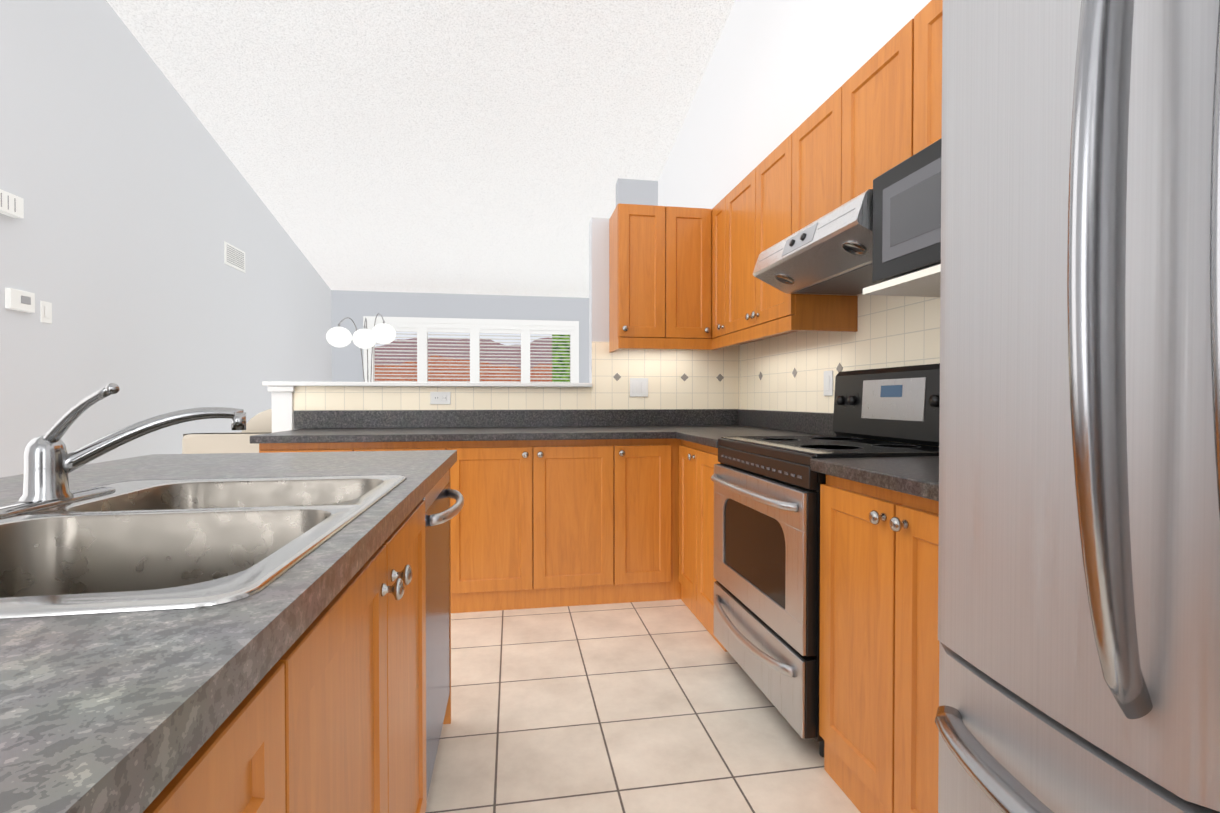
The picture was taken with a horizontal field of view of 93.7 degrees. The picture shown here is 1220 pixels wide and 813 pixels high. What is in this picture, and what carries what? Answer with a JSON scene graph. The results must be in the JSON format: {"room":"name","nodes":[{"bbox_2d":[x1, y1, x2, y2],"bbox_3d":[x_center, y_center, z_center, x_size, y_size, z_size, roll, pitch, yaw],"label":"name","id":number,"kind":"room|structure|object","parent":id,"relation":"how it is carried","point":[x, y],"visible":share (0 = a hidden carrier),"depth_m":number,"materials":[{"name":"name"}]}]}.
{"room":"kitchen","nodes":[
{"label":"kitchen","id":0,"kind":"room"},
{"bbox_2d":[0,0,331,477],"bbox_3d":[-3.134,-1.487,2.773,0.100,5.054,11.300,0,1,-10],"label":"wall","id":1,"kind":"structure","parent":0,"point":[123,177],"depth_m":3.84,"materials":[{"name":"grey paint"}]},
{"bbox_2d":[0,189,23,217],"bbox_3d":[-3.078,-1.037,2.890,0.046,0.105,0.215,0,1,-10],"label":"door chime","id":2,"kind":"object","parent":1,"relation":"attached to","point":[12,205],"visible":1,"depth_m":2.93,"materials":[{"name":"white plastic"}]},
{"bbox_2d":[5,288,34,312],"bbox_3d":[-3.106,-0.558,3.014,0.030,0.105,0.150,0,1,-10],"label":"thermostat","id":3,"kind":"object","parent":1,"relation":"attached to","point":[19,300],"visible":0.94,"depth_m":2.99,"materials":[{"name":"white plastic"}]},
{"bbox_2d":[40,301,51,323],"bbox_3d":[-3.147,-0.526,3.195,0.010,0.118,0.075,0,1,-10],"label":"light switch","id":4,"kind":"object","parent":1,"relation":"attached to","point":[45,312],"visible":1,"depth_m":3.19,"materials":[{"name":"white plastic"}]},
{"bbox_2d":[224,241,244,272],"bbox_3d":[-3.523,-1.399,5.377,0.010,0.200,0.400,0,1,-10],"label":"air vent","id":5,"kind":"object","parent":1,"relation":"in","point":[234,257],"visible":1,"depth_m":5.35,"materials":[{"name":"white plastic"}]},
{"bbox_2d":[106,0,734,297],"bbox_3d":[-1.089,-2.854,3.106,4.250,2.530,11.300,0,1,-10],"label":"ceiling","id":6,"kind":"structure","parent":0,"point":[488,147],"depth_m":4.82,"materials":[{"name":"white paint"}]},
{"bbox_2d":[294,217,609,429],"bbox_3d":[-0.504,-0.075,3.577,2.749,2.210,0.120,0,1,-10],"label":"wall","id":7,"kind":"structure","parent":0,"point":[598,279],"depth_m":3.58,"materials":[{"name":"grey paint"}]},
{"bbox_2d":[262,381,591,432],"bbox_3d":[-1.054,0.443,3.490,1.884,1.176,0.190,0,1,-10],"label":"trim","id":8,"kind":"structure","parent":7,"relation":"attached to","point":[282,406],"depth_m":3.28,"materials":[{"name":"white paint"}]},
{"bbox_2d":[430,392,450,403],"bbox_3d":[-1.016,-0.051,3.426,0.118,0.075,0.010,0,1,-10],"label":"outlet","id":9,"kind":"object","parent":7,"relation":"attached to","point":[440,397],"visible":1,"depth_m":3.42,"materials":[{"name":"white plastic"}]},
{"bbox_2d":[293,342,736,410],"bbox_3d":[-0.481,-0.262,3.517,2.724,0.815,0.020,0,1,-10],"label":"tile backsplash","id":10,"kind":"structure","parent":7,"relation":"attached to","point":[677,378],"depth_m":3.59,"materials":[{"name":"beige tile"}]},
{"bbox_2d":[630,378,647,396],"bbox_3d":[0.184,-0.121,3.620,0.118,0.118,0.009,0,1,-10],"label":"light switch","id":11,"kind":"object","parent":10,"relation":"attached to","point":[638,387],"visible":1,"depth_m":3.62,"materials":[{"name":"white plastic"}]},
{"bbox_2d":[294,409,737,428],"bbox_3d":[-0.486,0.073,3.502,2.682,0.105,0.019,0,1,-10],"label":"backsplash","id":12,"kind":"structure","parent":7,"relation":"attached to","point":[316,419],"depth_m":3.46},
{"bbox_2d":[609,203,668,343],"bbox_3d":[0.160,-0.784,3.453,0.280,0.770,0.310,0,1,-10],"label":"upper cabinet","id":13,"kind":"object","parent":7,"relation":"attached to","point":[638,234],"depth_m":3.31,"materials":[{"name":"brown wood"}]},
{"bbox_2d":[657,206,712,347],"bbox_3d":[0.435,-0.785,3.500,0.278,0.770,0.310,0,1,-10],"label":"upper cabinet","id":14,"kind":"object","parent":7,"relation":"attached to","point":[684,278],"depth_m":3.35,"materials":[{"name":"brown wood"}]},
{"bbox_2d":[331,290,588,382],"bbox_3d":[-2.034,-0.360,8.659,4.050,2.646,0.100,0,1,-10],"label":"wall","id":15,"kind":"structure","parent":0,"point":[355,307],"depth_m":8.51,"materials":[{"name":"grey paint"}]},
{"bbox_2d":[363,316,578,382],"bbox_3d":[-2.040,-0.687,8.630,3.150,1.260,0.105,0,1,-10],"label":"window","id":16,"kind":"structure","parent":15,"relation":"in","point":[422,327],"depth_m":8.58,"materials":[{"name":"white paint"}]},
{"bbox_2d":[374,333,416,381],"bbox_3d":[-3.160,-0.621,8.442,0.610,0.915,0.036,0,1,-10],"label":"louvres","id":17,"kind":"object","parent":16,"relation":"attached to","point":[396,333],"depth_m":8.44,"materials":[{"name":"white paint"}]},
{"bbox_2d":[428,334,469,381],"bbox_3d":[-2.414,-0.622,8.570,0.610,0.915,0.036,0,1,-10],"label":"louvres","id":18,"kind":"object","parent":16,"relation":"attached to","point":[469,358],"depth_m":8.56,"materials":[{"name":"white paint"}]},
{"bbox_2d":[480,335,520,382],"bbox_3d":[-1.667,-0.624,8.698,0.610,0.915,0.036,0,1,-10],"label":"louvres","id":19,"kind":"object","parent":16,"relation":"attached to","point":[480,335],"depth_m":8.69,"materials":[{"name":"white paint"}]},
{"bbox_2d":[530,336,569,382],"bbox_3d":[-0.921,-0.626,8.825,0.610,0.915,0.036,0,1,-10],"label":"louvres","id":20,"kind":"object","parent":16,"relation":"attached to","point":[530,336],"depth_m":8.82,"materials":[{"name":"white paint"}]},
{"bbox_2d":[616,178,657,205],"bbox_3d":[0.276,-0.658,5.915,0.419,3.313,0.120,0,1,-10],"label":"wall","id":21,"kind":"structure","parent":0,"point":[638,192],"depth_m":5.84,"materials":[{"name":"grey paint"}]},
{"bbox_2d":[425,599,860,812],"bbox_3d":[-1.089,1.065,3.157,4.250,0.060,11.300,0,1,-10],"label":"floor","id":22,"kind":"structure","parent":0,"point":[664,706],"depth_m":1.89,"materials":[{"name":"tile"}]},
{"bbox_2d":[182,409,271,453],"bbox_3d":[-1.720,0.514,4.107,1.970,1.017,0.960,0,1,-10],"label":"sofa","id":23,"kind":"object","parent":22,"relation":"on","point":[234,442],"visible":0.04,"depth_m":3.52,"materials":[{"name":"beige fabric"}]},
{"bbox_2d":[124,455,456,812],"bbox_3d":[-0.584,0.636,0.463,0.658,0.868,2.830,0,1,-10],"label":"kitchen island","id":24,"kind":"object","parent":22,"relation":"on","point":[333,720],"depth_m":0.69,"materials":[{"name":"brown wood"}]},
{"bbox_2d":[0,450,456,812],"bbox_3d":[-0.721,0.180,0.418,0.915,0.043,2.900,0,1,-10],"label":"island countertop","id":25,"kind":"structure","parent":24,"relation":"on","point":[104,682],"depth_m":0.43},
{"bbox_2d":[0,383,251,514],"bbox_3d":[-0.781,0.060,0.914,0.269,0.185,0.260,0,1,-10],"label":"faucet","id":26,"kind":"object","parent":25,"relation":"on","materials":[{"name":"silver metal"}]},
{"bbox_2d":[0,507,315,582],"bbox_3d":[-0.581,0.253,0.656,0.414,0.189,0.374,0,1,-10],"label":"sink","id":27,"kind":"object","parent":25,"relation":"in","point":[177,542],"depth_m":0.82,"materials":[{"name":"silver metal"}]},
{"bbox_2d":[84,479,363,506],"bbox_3d":[-0.644,0.248,1.021,0.414,0.189,0.314,0,1,-10],"label":"sink","id":28,"kind":"object","parent":25,"relation":"in","point":[212,490],"depth_m":1.16,"materials":[{"name":"silver metal"}]},
{"bbox_2d":[259,441,449,452],"bbox_3d":[-1.289,0.602,3.075,0.860,0.868,0.617,0,1,-10],"label":"base cabinet","id":29,"kind":"object","parent":22,"relation":"on","point":[366,445],"depth_m":2.78,"materials":[{"name":"brown wood"}]},
{"bbox_2d":[326,313,395,381],"bbox_3d":[-3.125,-0.107,7.422,0.810,2.173,1.015,0,1,-10],"label":"arc floor lamp","id":30,"kind":"object","parent":22,"relation":"on","point":[364,338],"visible":0.88,"depth_m":7.02,"materials":[{"name":"silver metal"}]},
{"bbox_2d":[422,470,463,796],"bbox_3d":[-0.729,0.623,1.584,0.630,0.866,0.530,0,1,-10],"label":"dishwasher","id":31,"kind":"object","parent":22,"relation":"on","point":[439,513],"visible":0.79,"depth_m":1.56,"materials":[{"name":"grey metal"}]},
{"bbox_2d":[450,441,617,612],"bbox_3d":[-0.449,0.600,3.218,0.846,0.868,0.617,0,1,-10],"label":"base cabinet","id":32,"kind":"object","parent":22,"relation":"on","point":[580,507],"depth_m":2.92,"materials":[{"name":"brown wood"}]},
{"bbox_2d":[250,425,757,444],"bbox_3d":[-0.412,0.147,3.198,2.673,0.036,0.646,0,1,-10],"label":"countertop","id":33,"kind":"structure","parent":32,"relation":"on","point":[484,432],"depth_m":2.93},
{"bbox_2d":[618,441,677,602],"bbox_3d":[0.151,0.599,3.321,0.370,0.868,0.617,0,1,-10],"label":"base cabinet","id":34,"kind":"object","parent":22,"relation":"on","point":[647,470],"depth_m":3.02,"materials":[{"name":"brown wood"}]},
{"bbox_2d":[678,441,693,613],"bbox_3d":[0.690,0.604,2.944,0.607,0.868,0.298,0,1,-10],"label":"base cabinet","id":35,"kind":"object","parent":22,"relation":"on","point":[685,450],"depth_m":2.94,"materials":[{"name":"brown wood"}]},
{"bbox_2d":[694,445,727,651],"bbox_3d":[0.742,0.608,2.637,0.607,0.868,0.325,0,1,-10],"label":"base cabinet","id":36,"kind":"object","parent":22,"relation":"on","point":[705,459],"depth_m":2.66,"materials":[{"name":"brown wood"}]},
{"bbox_2d":[674,429,825,448],"bbox_3d":[0.703,0.153,2.757,0.623,0.036,0.602,0,1,-10],"label":"countertop","id":37,"kind":"structure","parent":36,"relation":"on","point":[708,437],"depth_m":2.84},
{"bbox_2d":[711,363,939,757],"bbox_3d":[0.780,0.452,2.079,0.686,1.195,0.764,0,1,-10],"label":"range oven","id":38,"kind":"object","parent":22,"relation":"on","point":[767,561],"visible":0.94,"depth_m":1.94,"materials":[{"name":"silver metal"}]},
{"bbox_2d":[819,477,938,812],"bbox_3d":[0.958,0.624,1.378,0.607,0.868,0.663,0,1,-10],"label":"base cabinet","id":39,"kind":"object","parent":22,"relation":"on","point":[879,656],"depth_m":1.38,"materials":[{"name":"brown wood"}]},
{"bbox_2d":[811,456,938,504],"bbox_3d":[0.940,0.171,1.374,0.623,0.036,0.669,0,1,-10],"label":"countertop","id":40,"kind":"structure","parent":39,"relation":"on","point":[918,477],"depth_m":1.41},
{"bbox_2d":[935,0,1219,812],"bbox_3d":[0.915,0.181,0.592,0.902,1.775,0.840,0,1,-10],"label":"refrigerator","id":41,"kind":"object","parent":22,"relation":"on","point":[1079,556],"visible":1,"depth_m":0.64,"materials":[{"name":"grey metal"}]},
{"bbox_2d":[658,0,930,208],"bbox_3d":[0.956,-1.497,3.474,0.100,5.054,11.300,0,1,-10],"label":"wall","id":42,"kind":"structure","parent":0,"point":[777,73],"depth_m":3.42,"materials":[{"name":"white paint"}]},
{"bbox_2d":[709,201,758,342],"bbox_3d":[0.769,-0.782,3.300,0.308,0.770,0.237,0,1,-10],"label":"upper cabinet","id":43,"kind":"object","parent":42,"relation":"attached to","point":[714,213],"depth_m":3.31,"materials":[{"name":"brown wood"}]},
{"bbox_2d":[721,136,857,339],"bbox_3d":[0.852,-0.776,2.810,0.308,0.770,0.757,0,1,-10],"label":"upper cabinet","id":44,"kind":"object","parent":42,"relation":"attached to","point":[755,213],"depth_m":2.71,"materials":[{"name":"brown wood"}]},
{"bbox_2d":[738,409,847,436],"bbox_3d":[1.069,0.087,2.417,0.017,0.105,2.684,0,1,-10],"label":"backsplash","id":45,"kind":"structure","parent":42,"relation":"attached to","point":[765,419],"depth_m":3.04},
{"bbox_2d":[737,295,939,446],"bbox_3d":[1.084,-0.248,2.406,0.013,0.815,2.670,0,1,-10],"label":"tile backsplash","id":46,"kind":"structure","parent":42,"relation":"attached to","point":[784,372],"depth_m":2.66,"materials":[{"name":"beige tile"}]},
{"bbox_2d":[824,370,832,395],"bbox_3d":[1.026,-0.109,2.692,0.009,0.118,0.075,0,1,-10],"label":"outlet","id":47,"kind":"object","parent":46,"relation":"attached to","point":[828,383],"visible":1,"depth_m":2.68,"materials":[{"name":"white plastic"}]},
{"bbox_2d":[789,19,912,235],"bbox_3d":[0.979,-0.896,2.071,0.308,0.510,0.738,0,1,-10],"label":"upper cabinet","id":48,"kind":"object","parent":42,"relation":"attached to","point":[862,131],"depth_m":1.97,"materials":[{"name":"brown wood"}]},
{"bbox_2d":[753,189,878,295],"bbox_3d":[0.891,-0.553,2.061,0.481,0.170,0.729,0,1,-10],"label":"range hood","id":49,"kind":"object","parent":48,"relation":"attached to","point":[829,253],"visible":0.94,"depth_m":1.99,"materials":[{"name":"silver metal"}]},
{"bbox_2d":[863,264,940,296],"bbox_3d":[1.020,-0.331,1.378,0.463,0.018,0.663,0,1,-10],"label":"shelf","id":50,"kind":"object","parent":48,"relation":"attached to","point":[924,282],"visible":0.25,"depth_m":1.55,"materials":[{"name":"beige plastic"}]},
{"bbox_2d":[872,138,941,282],"bbox_3d":[1.012,-0.500,1.431,0.423,0.315,0.539,0,1,-10],"label":"microwave","id":51,"kind":"object","parent":50,"relation":"on","point":[906,216],"visible":0.17,"depth_m":1.51,"materials":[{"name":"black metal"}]},
{"bbox_2d":[909,0,942,157],"bbox_3d":[1.069,-0.909,1.544,0.308,0.470,0.331,0,1,-10],"label":"upper cabinet","id":52,"kind":"object","parent":42,"relation":"attached to","point":[927,24],"depth_m":1.62,"materials":[{"name":"brown wood"}]},
{"label":"outside","id":53,"kind":"structure","parent":0,"visible":0},
{"bbox_2d":[375,332,569,382],"bbox_3d":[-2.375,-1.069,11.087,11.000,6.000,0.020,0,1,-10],"label":"window blinds","id":54,"kind":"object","parent":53,"point":[462,363],"depth_m":11.03,"materials":[{"name":"white plastic"}]}
]}

